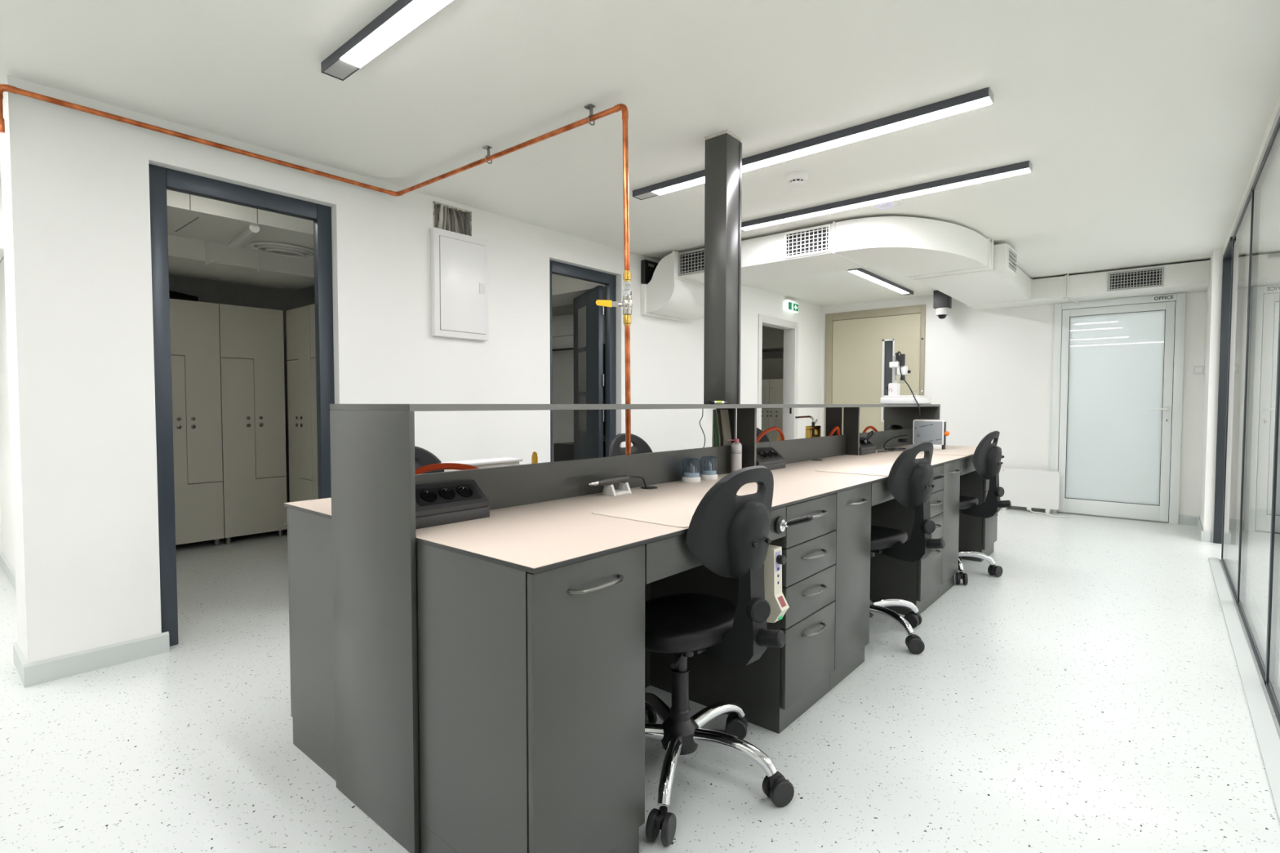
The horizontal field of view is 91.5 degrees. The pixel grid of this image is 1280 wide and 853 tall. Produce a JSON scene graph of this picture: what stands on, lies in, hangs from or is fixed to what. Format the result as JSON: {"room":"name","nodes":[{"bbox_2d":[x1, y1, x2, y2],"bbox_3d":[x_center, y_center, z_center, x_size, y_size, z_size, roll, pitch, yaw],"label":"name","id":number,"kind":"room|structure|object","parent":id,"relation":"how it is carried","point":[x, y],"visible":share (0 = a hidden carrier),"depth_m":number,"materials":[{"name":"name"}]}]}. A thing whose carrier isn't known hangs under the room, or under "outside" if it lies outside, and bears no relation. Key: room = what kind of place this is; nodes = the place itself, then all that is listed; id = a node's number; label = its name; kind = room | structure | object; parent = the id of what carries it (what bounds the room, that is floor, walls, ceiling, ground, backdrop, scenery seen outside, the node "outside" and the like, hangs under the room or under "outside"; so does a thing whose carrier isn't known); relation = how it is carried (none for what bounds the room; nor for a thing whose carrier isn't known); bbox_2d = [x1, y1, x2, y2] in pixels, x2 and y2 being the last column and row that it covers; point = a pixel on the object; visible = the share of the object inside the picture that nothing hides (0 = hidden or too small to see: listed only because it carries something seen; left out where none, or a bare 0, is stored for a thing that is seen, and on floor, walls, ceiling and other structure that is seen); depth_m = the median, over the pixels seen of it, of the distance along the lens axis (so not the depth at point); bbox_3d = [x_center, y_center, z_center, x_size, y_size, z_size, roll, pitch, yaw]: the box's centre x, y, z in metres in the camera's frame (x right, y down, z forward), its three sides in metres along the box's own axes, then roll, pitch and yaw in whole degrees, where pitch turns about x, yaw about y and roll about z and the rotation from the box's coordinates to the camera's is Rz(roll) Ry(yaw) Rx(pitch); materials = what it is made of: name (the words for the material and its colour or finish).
{"room":"laboratory","nodes":[
{"label":"laboratory","id":0,"kind":"room"},
{"bbox_2d":[166,189,314,290],"bbox_3d":[-2.940,-1.305,4.585,1.532,0.308,2.140,2,3,40],"label":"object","id":1,"kind":"structure","parent":0,"point":[211,239],"depth_m":4.37,"materials":[{"name":"white paint"}]},
{"bbox_2d":[0,256,783,571],"bbox_3d":[-2.026,-0.279,5.697,3.345,2.439,12.500,2,3,40],"label":"wall","id":2,"kind":"structure","parent":0,"point":[207,291],"depth_m":5.51,"materials":[{"name":"white paint"}]},
{"bbox_2d":[0,181,4,260],"bbox_3d":[-4.443,-1.230,3.599,1.090,0.388,1.030,2,3,40],"label":"trim","id":3,"kind":"structure","parent":2,"relation":"attached to","point":[2,246],"depth_m":3.62,"materials":[{"name":"white paint"}]},
{"bbox_2d":[0,551,16,591],"bbox_3d":[-3.612,0.968,3.647,2.425,0.092,0.014,2,3,40],"label":"baseboard","id":4,"kind":"structure","parent":2,"relation":"attached to","point":[7,569],"depth_m":4.08,"materials":[{"name":"grey plastic"}]},
{"bbox_2d":[13,641,27,684],"bbox_3d":[-2.632,1.006,2.650,0.360,0.092,0.014,2,3,40],"label":"baseboard","id":5,"kind":"structure","parent":2,"relation":"attached to","point":[20,660],"depth_m":2.64,"materials":[{"name":"grey plastic"}]},
{"bbox_2d":[551,314,573,351],"bbox_3d":[-0.931,-1.055,7.094,0.880,0.369,0.211,2,3,40],"label":"air conditioner","id":6,"kind":"object","parent":2,"relation":"attached to","point":[562,326],"visible":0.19,"depth_m":6.91,"materials":[{"name":"white plastic"}]},
{"bbox_2d":[603,343,605,442],"bbox_3d":[-0.379,0.001,6.842,0.040,1.800,0.160,2,3,40],"label":"trim","id":7,"kind":"structure","parent":2,"relation":"attached to","point":[604,344],"depth_m":6.79,"materials":[{"name":"grey"}]},
{"bbox_2d":[761,358,783,379],"bbox_3d":[2.120,-0.903,9.924,1.600,0.330,0.340,2,3,40],"label":"trim","id":8,"kind":"structure","parent":2,"relation":"attached to","point":[771,368],"depth_m":9.74,"materials":[{"name":"grey"}]},
{"bbox_2d":[762,325,783,351],"bbox_3d":[1.844,-1.431,10.008,2.845,0.439,0.540,2,3,40],"label":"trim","id":9,"kind":"structure","parent":2,"relation":"attached to","point":[772,338],"depth_m":9.52,"materials":[{"name":"grey"}]},
{"bbox_2d":[0,75,822,663],"bbox_3d":[-0.138,-0.271,5.547,0.345,2.439,7.698,2,3,40],"label":"wall","id":10,"kind":"structure","parent":0,"point":[76,204],"depth_m":2.81,"materials":[{"name":"white paint"}]},
{"bbox_2d":[22,631,169,687],"bbox_3d":[-0.039,0.907,5.430,0.014,0.092,7.612,2,3,40],"label":"baseboard","id":11,"kind":"structure","parent":10,"relation":"attached to","point":[60,667],"depth_m":2.69,"materials":[{"name":"grey plastic"}]},
{"bbox_2d":[148,164,334,646],"bbox_3d":[-2.005,-0.090,3.209,0.055,2.243,0.828,2,3,40],"label":"door frame","id":12,"kind":"structure","parent":10,"relation":"in","point":[161,179],"depth_m":2.95,"materials":[{"name":"grey metal"}]},
{"bbox_2d":[430,226,488,341],"bbox_3d":[-1.152,-0.901,4.012,0.054,0.664,0.400,2,3,40],"label":"electrical panel","id":13,"kind":"object","parent":10,"relation":"attached to","point":[459,261],"visible":1,"depth_m":3.98,"materials":[{"name":"white metal"}]},
{"bbox_2d":[432,200,471,235],"bbox_3d":[-1.212,-1.321,4.009,0.094,0.178,0.299,2,3,40],"label":"cable bundle","id":14,"kind":"object","parent":13,"relation":"attached to","point":[437,222],"visible":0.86,"depth_m":4.01,"materials":[{"name":"grey"}]},
{"bbox_2d":[549,259,616,462],"bbox_3d":[-0.450,-0.160,5.301,0.490,2.233,1.262,0,2,6],"label":"door","id":15,"kind":"structure","parent":10,"relation":"in","point":[588,375],"depth_m":5.30,"materials":[{"name":"grey metal"}]},
{"bbox_2d":[640,259,658,284],"bbox_3d":[0.099,-1.345,5.480,0.051,0.199,0.230,2,3,40],"label":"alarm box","id":16,"kind":"object","parent":10,"relation":"attached to","point":[647,267],"visible":0.68,"depth_m":5.40,"materials":[{"name":"black"}]},
{"bbox_2d":[757,314,798,439],"bbox_3d":[1.584,-0.196,7.429,0.162,2.155,0.980,2,3,40],"label":"door frame","id":17,"kind":"structure","parent":10,"relation":"in","point":[790,372],"depth_m":7.70,"materials":[{"name":"white plastic"}]},
{"bbox_2d":[783,298,798,312],"bbox_3d":[1.825,-1.454,7.511,0.064,0.140,0.305,2,3,40],"label":"exit sign","id":18,"kind":"object","parent":10,"relation":"attached to","point":[790,305],"visible":1,"depth_m":7.45,"materials":[{"name":"white"}]},
{"bbox_2d":[551,273,604,306],"bbox_3d":[-0.571,-1.317,6.525,1.850,0.418,1.100,2,3,40],"label":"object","id":19,"kind":"structure","parent":0,"point":[564,289],"depth_m":5.95,"materials":[{"name":"white"}]},
{"bbox_2d":[551,299,605,462],"bbox_3d":[-1.083,-0.342,7.460,1.890,2.439,0.105,2,3,40],"label":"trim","id":20,"kind":"structure","parent":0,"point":[563,360],"depth_m":7.22,"materials":[{"name":"white paint"}]},
{"bbox_2d":[0,0,1279,306],"bbox_3d":[1.078,-1.484,4.013,10.200,0.100,14.400,2,3,40],"label":"ceiling","id":21,"kind":"structure","parent":0,"point":[1140,125],"depth_m":2.63,"materials":[{"name":"white paint"}]},
{"bbox_2d":[0,84,632,454],"bbox_3d":[-1.256,-0.570,2.507,1.785,1.622,1.720,2,3,40],"label":"copper pipe","id":22,"kind":"object","parent":21,"relation":"attached to","point":[627,304],"visible":1,"depth_m":2.60,"materials":[{"name":"orange metal"}]},
{"bbox_2d":[320,0,453,80],"bbox_3d":[-0.447,-1.335,1.771,1.918,0.040,0.082,2,3,40],"label":"ceiling light","id":23,"kind":"object","parent":21,"relation":"in","point":[402,17],"visible":1,"depth_m":2.12,"materials":[{"name":"grey plastic"}]},
{"bbox_2d":[786,170,808,186],"bbox_3d":[0.883,-1.387,3.507,0.120,0.058,0.120,2,3,40],"label":"smoke detector","id":24,"kind":"object","parent":21,"relation":"attached to","point":[795,179],"visible":1,"depth_m":3.47,"materials":[{"name":"white plastic"}]},
{"bbox_2d":[632,87,994,199],"bbox_3d":[0.714,-1.385,3.183,1.918,0.040,0.082,2,3,40],"label":"recessed light","id":25,"kind":"object","parent":21,"relation":"in","point":[985,96],"visible":1,"depth_m":2.93,"materials":[{"name":"grey plastic"}]},
{"bbox_2d":[848,267,913,295],"bbox_3d":[2.542,-1.503,6.501,0.082,0.040,1.718,2,3,40],"label":"recessed light","id":26,"kind":"object","parent":21,"relation":"in","point":[860,272],"visible":0.8,"depth_m":6.38,"materials":[{"name":"grey plastic"}]},
{"bbox_2d":[869,199,902,208],"bbox_3d":[1.558,-1.416,3.964,0.200,0.031,0.200,2,3,40],"label":"ceiling light","id":27,"kind":"object","parent":21,"relation":"attached to","point":[886,205],"visible":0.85,"depth_m":3.95,"materials":[{"name":"white plastic"}]},
{"bbox_2d":[741,160,1032,231],"bbox_3d":[1.354,-1.411,3.946,1.918,0.040,0.082,2,3,40],"label":"recessed light","id":28,"kind":"object","parent":21,"relation":"in","point":[1023,167],"visible":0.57,"depth_m":3.75,"materials":[{"name":"grey plastic"}]},
{"bbox_2d":[640,216,1210,322],"bbox_3d":[2.660,-1.232,5.591,5.159,0.513,2.070,-1,2,-18],"label":"air duct","id":29,"kind":"object","parent":21,"relation":"hanging from","point":[957,261],"visible":0.93,"depth_m":5.05,"materials":[{"name":"white"}]},
{"bbox_2d":[678,248,704,275],"bbox_3d":[0.461,-1.353,5.114,0.355,0.190,0.012,2,3,40],"label":"vent grille","id":30,"kind":"object","parent":29,"relation":"attached to","point":[691,263],"depth_m":5.14,"materials":[{"name":"white metal"}]},
{"bbox_2d":[783,223,831,258],"bbox_3d":[1.202,-1.329,4.489,0.355,0.190,0.012,2,3,40],"label":"vent grille","id":31,"kind":"object","parent":29,"relation":"attached to","point":[815,241],"depth_m":4.48,"materials":[{"name":"white metal"}]},
{"bbox_2d":[1006,244,1017,275],"bbox_3d":[2.989,-1.334,5.010,0.012,0.186,0.370,2,3,40],"label":"vent grille","id":32,"kind":"object","parent":29,"relation":"attached to","point":[1011,255],"depth_m":5.00,"materials":[{"name":"white"}]},
{"bbox_2d":[1107,266,1164,291],"bbox_3d":[4.611,-1.370,5.805,0.405,0.172,0.012,2,3,40],"label":"vent grille","id":33,"kind":"object","parent":29,"relation":"attached to","point":[1145,277],"depth_m":5.80,"materials":[{"name":"white metal"}]},
{"bbox_2d":[933,289,951,319],"bbox_3d":[3.434,-1.383,7.081,0.156,0.319,0.156,2,3,40],"label":"dome camera","id":34,"kind":"object","parent":21,"relation":"attached to","point":[942,302],"visible":0.93,"depth_m":7.03,"materials":[{"name":"grey"}]},
{"bbox_2d":[0,507,1279,852],"bbox_3d":[1.075,1.053,4.106,10.200,0.100,14.400,2,3,40],"label":"floor","id":35,"kind":"structure","parent":0,"point":[1087,695],"depth_m":2.15,"materials":[{"name":"plastic"}]},
{"bbox_2d":[169,298,224,546],"bbox_3d":[-3.721,-0.010,5.006,0.559,1.948,0.475,2,3,40],"label":"locker","id":36,"kind":"object","parent":35,"relation":"on","point":[194,326],"visible":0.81,"depth_m":4.88,"materials":[{"name":"grey"}]},
{"bbox_2d":[168,290,198,301],"bbox_3d":[-3.990,-1.046,4.786,0.110,0.126,0.993,2,3,43],"label":"flexible hose","id":37,"kind":"object","parent":36,"relation":"on","point":[172,295],"visible":0.08,"depth_m":5.05,"materials":[{"name":"black"}]},
{"bbox_2d":[218,303,287,544],"bbox_3d":[-3.414,-0.023,5.369,0.559,1.948,0.475,2,3,40],"label":"locker","id":38,"kind":"object","parent":35,"relation":"on","point":[251,341],"visible":0.88,"depth_m":5.18,"materials":[{"name":"grey"}]},
{"bbox_2d":[285,305,313,502],"bbox_3d":[-2.695,-0.024,5.414,0.480,1.948,0.509,2,3,40],"label":"locker","id":39,"kind":"object","parent":35,"relation":"on","point":[298,319],"visible":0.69,"depth_m":5.21,"materials":[{"name":"grey"}]},
{"bbox_2d":[284,507,336,781],"bbox_3d":[-0.915,0.676,1.979,0.652,0.804,0.169,2,3,40],"label":"base cabinet","id":40,"kind":"object","parent":35,"relation":"on","point":[309,535],"visible":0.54,"depth_m":1.98,"materials":[{"name":"grey laminate"}]},
{"bbox_2d":[309,303,318,499],"bbox_3d":[-2.329,-0.012,5.104,0.480,1.948,0.509,2,3,40],"label":"locker","id":41,"kind":"object","parent":35,"relation":"on","point":[312,307],"visible":0.02,"depth_m":5.03,"materials":[{"name":"grey metal"}]},
{"bbox_2d":[414,446,444,474],"bbox_3d":[-0.741,0.572,2.421,0.616,0.977,0.669,-1,2,-20],"label":"chair","id":42,"kind":"object","parent":35,"relation":"on","point":[423,457],"visible":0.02,"depth_m":2.63,"materials":[{"name":"black"}]},
{"bbox_2d":[415,542,644,852],"bbox_3d":[-0.325,0.689,1.617,0.652,0.804,0.366,2,3,40],"label":"base cabinet","id":43,"kind":"object","parent":35,"relation":"on","point":[531,686],"visible":0.88,"depth_m":1.42,"materials":[{"name":"grey laminate"}]},
{"bbox_2d":[553,434,605,462],"bbox_3d":[-0.545,0.483,6.469,0.550,0.863,0.450,2,3,40],"label":"cabinet","id":44,"kind":"object","parent":35,"relation":"on","point":[564,451],"visible":0.09,"depth_m":6.37,"materials":[{"name":"grey"}]},
{"bbox_2d":[608,433,652,456],"bbox_3d":[0.149,0.535,3.463,0.622,0.977,0.658,0,2,-11],"label":"chair","id":45,"kind":"object","parent":35,"relation":"on","point":[640,446],"visible":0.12,"depth_m":3.63,"materials":[{"name":"black plastic"}]},
{"bbox_2d":[329,404,940,852],"bbox_3d":[0.783,0.447,3.495,0.442,1.143,4.711,2,3,40],"label":"divider","id":46,"kind":"object","parent":35,"relation":"on","point":[374,480],"visible":0.8,"depth_m":1.74,"materials":[{"name":"grey laminate"}]},
{"bbox_2d":[703,128,742,404],"bbox_3d":[0.402,-0.754,3.042,0.133,1.289,0.138,2,3,40],"label":"column","id":47,"kind":"structure","parent":46,"relation":"on","point":[723,148],"depth_m":3.00,"materials":[{"name":"grey metal"}]},
{"bbox_2d":[880,351,931,419],"bbox_3d":[2.104,-0.321,4.898,0.324,0.526,0.388,2,3,40],"label":"microscope","id":48,"kind":"object","parent":46,"relation":"on","point":[899,368],"visible":0.99,"depth_m":4.83,"materials":[{"name":"white plastic"}]},
{"bbox_2d":[644,506,786,688],"bbox_3d":[0.023,0.674,2.057,0.615,0.804,0.755,2,3,40],"label":"panel","id":49,"kind":"object","parent":35,"relation":"on","point":[666,557],"visible":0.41,"depth_m":1.65,"materials":[{"name":"grey laminate"}]},
{"bbox_2d":[764,544,789,622],"bbox_3d":[0.421,0.534,2.105,0.155,0.263,0.054,2,3,40],"label":"control unit","id":50,"kind":"object","parent":49,"relation":"attached to","point":[774,561],"visible":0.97,"depth_m":2.06,"materials":[{"name":"beige plastic"}]},
{"bbox_2d":[774,515,813,534],"bbox_3d":[0.510,0.324,2.049,0.123,0.075,0.060,2,3,40],"label":"dental handpiece","id":51,"kind":"object","parent":49,"relation":"attached to","point":[780,524],"visible":1,"depth_m":2.06,"materials":[{"name":"black metal"}]},
{"bbox_2d":[644,465,794,846],"bbox_3d":[0.154,0.594,1.918,0.656,0.972,0.644,2,3,44],"label":"chair","id":52,"kind":"object","parent":35,"relation":"on","point":[728,532],"visible":0.88,"depth_m":1.74,"materials":[{"name":"black plastic"}]},
{"bbox_2d":[650,493,836,733],"bbox_3d":[0.418,0.658,2.496,0.652,0.804,0.425,2,3,40],"label":"drawer unit","id":53,"kind":"object","parent":35,"relation":"on","point":[773,691],"visible":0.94,"depth_m":2.30,"materials":[{"name":"grey laminate"}]},
{"bbox_2d":[761,378,769,439],"bbox_3d":[1.999,0.030,9.831,0.340,1.530,0.509,2,3,40],"label":"locker","id":54,"kind":"object","parent":35,"relation":"on","point":[765,383],"visible":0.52,"depth_m":9.56,"materials":[{"name":"grey"}]},
{"bbox_2d":[768,378,782,441],"bbox_3d":[2.259,0.038,9.612,0.340,1.530,0.509,2,3,40],"label":"locker","id":55,"kind":"object","parent":35,"relation":"on","point":[775,391],"visible":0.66,"depth_m":9.45,"materials":[{"name":"grey metal"}]},
{"bbox_2d":[829,484,871,690],"bbox_3d":[0.677,0.647,2.803,0.652,0.804,0.380,2,3,40],"label":"base cabinet","id":56,"kind":"object","parent":35,"relation":"on","point":[853,515],"visible":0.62,"depth_m":2.60,"materials":[{"name":"grey laminate"}]},
{"bbox_2d":[871,479,894,506],"bbox_3d":[1.028,0.632,3.247,0.615,0.804,0.750,2,3,40],"label":"panel","id":57,"kind":"object","parent":35,"relation":"on","point":[880,493],"visible":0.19,"depth_m":2.83,"materials":[{"name":"grey laminate"}]},
{"bbox_2d":[415,444,1000,573],"bbox_3d":[1.043,0.223,3.253,0.642,0.012,4.661,2,3,40],"label":"countertop","id":58,"kind":"structure","parent":57,"relation":"on","point":[535,538],"depth_m":1.75,"materials":[{"name":"beige laminate"}]},
{"bbox_2d":[415,479,489,528],"bbox_3d":[-0.568,0.217,1.761,0.097,0.104,0.275,2,3,40],"label":"box","id":59,"kind":"object","parent":58,"relation":"on","point":[438,504],"visible":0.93,"depth_m":1.76,"materials":[{"name":"grey plastic"}]},
{"bbox_2d":[420,489,437,502],"bbox_3d":[-0.584,0.192,1.723,0.039,0.031,0.047,2,3,40],"label":"outlet","id":60,"kind":"object","parent":59,"relation":"attached to","point":[426,495],"depth_m":1.72,"materials":[{"name":"black plastic"}]},
{"bbox_2d":[439,487,455,499],"bbox_3d":[-0.546,0.190,1.767,0.039,0.031,0.047,2,3,40],"label":"outlet","id":61,"kind":"object","parent":59,"relation":"attached to","point":[445,493],"depth_m":1.77,"materials":[{"name":"black plastic"}]},
{"bbox_2d":[415,506,489,528],"bbox_3d":[-0.568,0.254,1.762,0.097,0.030,0.275,2,3,40],"label":"tray","id":62,"kind":"object","parent":59,"relation":"on","point":[433,517],"depth_m":1.73,"materials":[{"name":"grey plastic"}]},
{"bbox_2d":[456,485,472,497],"bbox_3d":[-0.509,0.189,1.811,0.039,0.031,0.047,2,3,40],"label":"outlet","id":63,"kind":"object","parent":59,"relation":"attached to","point":[461,491],"depth_m":1.81,"materials":[{"name":"black plastic"}]},
{"bbox_2d":[602,482,631,496],"bbox_3d":[-0.086,0.228,2.310,0.062,0.044,0.095,2,3,40],"label":"stand","id":64,"kind":"object","parent":58,"relation":"on","point":[624,488],"visible":0.98,"depth_m":2.29,"materials":[{"name":"white plastic"}]},
{"bbox_2d":[587,475,647,487],"bbox_3d":[-0.074,0.215,2.327,0.027,0.064,0.336,2,3,40],"label":"handpiece","id":65,"kind":"object","parent":64,"relation":"on","point":[622,478],"visible":1,"depth_m":2.28,"materials":[{"name":"grey"}]},
{"bbox_2d":[591,496,702,528],"bbox_3d":[0.130,0.262,1.961,0.358,0.002,0.458,2,3,40],"label":"desk pad","id":66,"kind":"object","parent":58,"relation":"on","point":[675,511],"visible":0.74,"depth_m":1.92,"materials":[{"name":"beige"}]},
{"bbox_2d":[681,457,701,482],"bbox_3d":[0.220,0.185,2.682,0.083,0.103,0.083,2,3,40],"label":"jar","id":67,"kind":"object","parent":58,"relation":"on","point":[691,476],"visible":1,"depth_m":2.66,"materials":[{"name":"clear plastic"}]},
{"bbox_2d":[700,455,717,479],"bbox_3d":[0.305,0.182,2.776,0.083,0.103,0.083,2,3,40],"label":"jar","id":68,"kind":"object","parent":58,"relation":"on","point":[706,474],"visible":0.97,"depth_m":2.75,"materials":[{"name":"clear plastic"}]},
{"bbox_2d":[728,438,742,472],"bbox_3d":[0.460,0.142,2.998,0.057,0.167,0.058,2,3,40],"label":"spray can","id":69,"kind":"object","parent":58,"relation":"on","point":[736,446],"visible":0.84,"depth_m":2.98,"materials":[{"name":"white"}]},
{"bbox_2d":[755,447,785,470],"bbox_3d":[0.636,0.167,3.185,0.097,0.104,0.275,2,3,40],"label":"box","id":70,"kind":"object","parent":58,"relation":"on","point":[768,457],"visible":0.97,"depth_m":3.18,"materials":[{"name":"grey plastic"}]},
{"bbox_2d":[760,462,785,470],"bbox_3d":[0.636,0.204,3.186,0.097,0.030,0.275,2,3,40],"label":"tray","id":71,"kind":"object","parent":70,"relation":"on","point":[770,465],"depth_m":3.16,"materials":[{"name":"grey"}]},
{"bbox_2d":[814,463,891,475],"bbox_3d":[1.150,0.219,3.168,0.356,0.002,0.460,2,3,40],"label":"desk pad","id":72,"kind":"object","parent":58,"relation":"on","point":[875,470],"visible":0.76,"depth_m":3.15,"materials":[{"name":"beige"}]},
{"bbox_2d":[858,437,875,455],"bbox_3d":[1.495,0.131,4.202,0.097,0.104,0.260,2,3,40],"label":"box","id":73,"kind":"object","parent":58,"relation":"on","point":[869,448],"visible":0.6,"depth_m":4.17,"materials":[{"name":"grey"}]},
{"bbox_2d":[861,430,908,452],"bbox_3d":[1.789,0.097,4.446,0.143,0.153,0.826,2,3,40],"label":"lead","id":74,"kind":"object","parent":58,"relation":"on","point":[901,440],"visible":0.94,"depth_m":4.45,"materials":[{"name":"black"}]},
{"bbox_2d":[912,419,949,449],"bbox_3d":[2.183,0.058,4.672,0.254,0.218,0.062,2,3,40],"label":"box","id":75,"kind":"object","parent":58,"relation":"on","point":[933,431],"visible":0.88,"depth_m":4.65,"materials":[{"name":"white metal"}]},
{"bbox_2d":[919,448,974,455],"bbox_3d":[2.128,0.178,4.324,0.356,0.002,0.460,2,3,40],"label":"desk pad","id":76,"kind":"object","parent":58,"relation":"on","point":[953,452],"visible":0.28,"depth_m":4.27,"materials":[{"name":"beige"}]},
{"bbox_2d":[960,456,975,475],"bbox_3d":[2.027,0.590,4.429,0.615,0.804,0.757,2,3,40],"label":"panel","id":77,"kind":"object","parent":58,"relation":"attached to","point":[966,466],"visible":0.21,"depth_m":4.06,"materials":[{"name":"grey laminate"}]},
{"bbox_2d":[870,464,943,615],"bbox_3d":[1.419,0.616,3.681,0.652,0.804,0.420,2,3,40],"label":"drawer unit","id":78,"kind":"object","parent":35,"relation":"on","point":[917,582],"visible":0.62,"depth_m":3.45,"materials":[{"name":"grey laminate"}]},
{"bbox_2d":[869,440,945,654],"bbox_3d":[1.138,0.548,3.152,0.632,0.977,0.630,0,2,0],"label":"chair","id":79,"kind":"object","parent":35,"relation":"on","point":[910,479],"visible":0.52,"depth_m":2.89,"materials":[{"name":"black plastic"}]},
{"bbox_2d":[937,460,959,598],"bbox_3d":[1.676,0.606,3.985,0.652,0.804,0.375,2,3,40],"label":"base cabinet","id":80,"kind":"object","parent":35,"relation":"on","point":[951,489],"visible":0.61,"depth_m":3.79,"materials":[{"name":"grey laminate"}]},
{"bbox_2d":[958,470,998,561],"bbox_3d":[2.422,0.574,4.868,0.652,0.804,0.424,2,3,40],"label":"drawer unit","id":81,"kind":"object","parent":35,"relation":"on","point":[976,534],"visible":0.28,"depth_m":4.58,"materials":[{"name":"grey laminate"}]},
{"bbox_2d":[955,431,1011,585],"bbox_3d":[2.070,0.509,4.254,0.616,0.977,0.670,-1,2,-16],"label":"chair","id":82,"kind":"object","parent":35,"relation":"on","point":[987,457],"visible":0.56,"depth_m":4.03,"materials":[{"name":"black plastic"}]},
{"bbox_2d":[999,467,1070,517],"bbox_3d":[4.160,0.692,6.614,0.702,0.444,0.328,2,3,40],"label":"heater","id":83,"kind":"object","parent":35,"relation":"on","point":[1028,488],"visible":0.84,"depth_m":6.66,"materials":[{"name":"white metal"}]},
{"bbox_2d":[1208,557,1279,822],"bbox_3d":[1.928,1.082,1.870,0.058,0.006,7.285,2,3,40],"label":"trim","id":84,"kind":"structure","parent":35,"relation":"on","point":[1267,735],"depth_m":2.50,"materials":[{"name":"grey plastic"}]},
{"bbox_2d":[1221,115,1279,726],"bbox_3d":[1.966,-0.099,1.780,0.034,2.372,7.300,2,3,40],"label":"glass partition","id":85,"kind":"structure","parent":35,"relation":"on","point":[1251,523],"depth_m":3.08,"materials":[{"name":"grey"}]},
{"bbox_3d":[-0.619,0.664,2.301,0.615,0.804,0.720,2,3,40],"label":"panel","id":86,"kind":"object","parent":35,"relation":"on","visible":0},
{"bbox_2d":[284,497,331,519],"bbox_3d":[0.552,0.208,3.668,0.642,0.012,4.661,2,3,40],"label":"countertop","id":87,"kind":"structure","parent":86,"relation":"on","point":[319,507],"depth_m":2.03,"materials":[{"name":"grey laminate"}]},
{"bbox_2d":[414,462,479,474],"bbox_3d":[-0.597,0.184,1.990,0.031,0.142,0.419,2,3,40],"label":"gas hose","id":88,"kind":"object","parent":87,"relation":"on","point":[440,466],"visible":0.34,"depth_m":1.95,"materials":[{"name":"orange"}]},
{"bbox_2d":[441,457,522,471],"bbox_3d":[-0.636,0.190,2.528,0.114,0.104,0.320,2,3,40],"label":"storage box","id":89,"kind":"object","parent":87,"relation":"on","point":[504,461],"visible":0.33,"depth_m":2.51,"materials":[{"name":"white plastic"}]},
{"bbox_2d":[444,462,519,471],"bbox_3d":[-0.636,0.196,2.528,0.098,0.092,0.300,2,3,40],"label":"tub","id":90,"kind":"object","parent":89,"relation":"in","point":[479,464],"depth_m":2.48,"materials":[{"name":"white plastic"}]},
{"bbox_2d":[715,409,723,446],"bbox_3d":[0.407,0.068,3.121,0.028,0.306,0.064,2,3,40],"label":"folder","id":91,"kind":"object","parent":87,"relation":"on","point":[717,411],"visible":0.45,"depth_m":3.10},
{"bbox_2d":[720,409,731,445],"bbox_3d":[0.427,0.069,3.104,0.028,0.306,0.064,2,3,40],"label":"folder","id":92,"kind":"object","parent":87,"relation":"on","point":[726,434],"visible":0.55,"depth_m":3.09,"materials":[{"name":"beige"}]},
{"bbox_2d":[756,426,784,442],"bbox_3d":[0.727,0.100,3.535,0.028,0.196,0.391,2,3,42],"label":"gas hose","id":93,"kind":"object","parent":87,"relation":"on","point":[762,433],"visible":0.54,"depth_m":3.53,"materials":[{"name":"orange"}]},
{"bbox_2d":[793,415,820,438],"bbox_3d":[1.103,0.058,4.071,0.091,0.258,0.279,2,3,40],"label":"clamp","id":94,"kind":"object","parent":87,"relation":"on","point":[813,431],"visible":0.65,"depth_m":4.08,"materials":[{"name":"gold metal"}]},
{"bbox_2d":[888,382,900,395],"bbox_3d":[1.988,-0.287,4.878,0.065,0.105,0.070,2,3,40],"label":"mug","id":95,"kind":"object","parent":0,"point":[893,388],"depth_m":4.85,"materials":[{"name":"ceramic"}]},
{"bbox_2d":[821,247,1223,542],"bbox_3d":[3.629,-0.312,6.787,4.090,2.439,0.983,2,3,40],"label":"wall","id":96,"kind":"structure","parent":0,"point":[988,371],"depth_m":6.82,"materials":[{"name":"white paint"}]},
{"bbox_2d":[823,304,925,436],"bbox_3d":[2.937,-0.300,7.878,1.240,2.335,0.089,2,3,40],"label":"door","id":97,"kind":"structure","parent":96,"relation":"in","point":[860,346],"depth_m":7.85,"materials":[{"name":"beige wood"}]},
{"bbox_2d":[1008,506,1210,542],"bbox_3d":[4.091,0.879,6.351,2.505,0.092,0.877,2,3,40],"label":"baseboard","id":98,"kind":"structure","parent":96,"relation":"attached to","point":[1183,519],"depth_m":5.95,"materials":[{"name":"grey plastic"}]},
{"bbox_2d":[1050,292,1186,524],"bbox_3d":[4.783,-0.178,6.296,1.043,2.210,0.171,2,3,40],"label":"door","id":99,"kind":"structure","parent":96,"relation":"in","point":[1118,363],"depth_m":6.26,"materials":[{"name":"white glass"}]},
{"bbox_2d":[1213,236,1232,543],"bbox_3d":[4.596,-0.206,4.835,0.132,2.372,0.755,2,3,40],"label":"door","id":100,"kind":"structure","parent":96,"relation":"in","point":[1227,257],"depth_m":5.12,"materials":[{"name":"grey metal"}]},
{"bbox_2d":[1222,91,1279,255],"bbox_3d":[2.224,-1.327,2.029,0.072,0.067,8.040,2,3,40],"label":"trim","id":101,"kind":"structure","parent":96,"relation":"attached to","point":[1275,114],"depth_m":3.21,"materials":[{"name":"white paint"}]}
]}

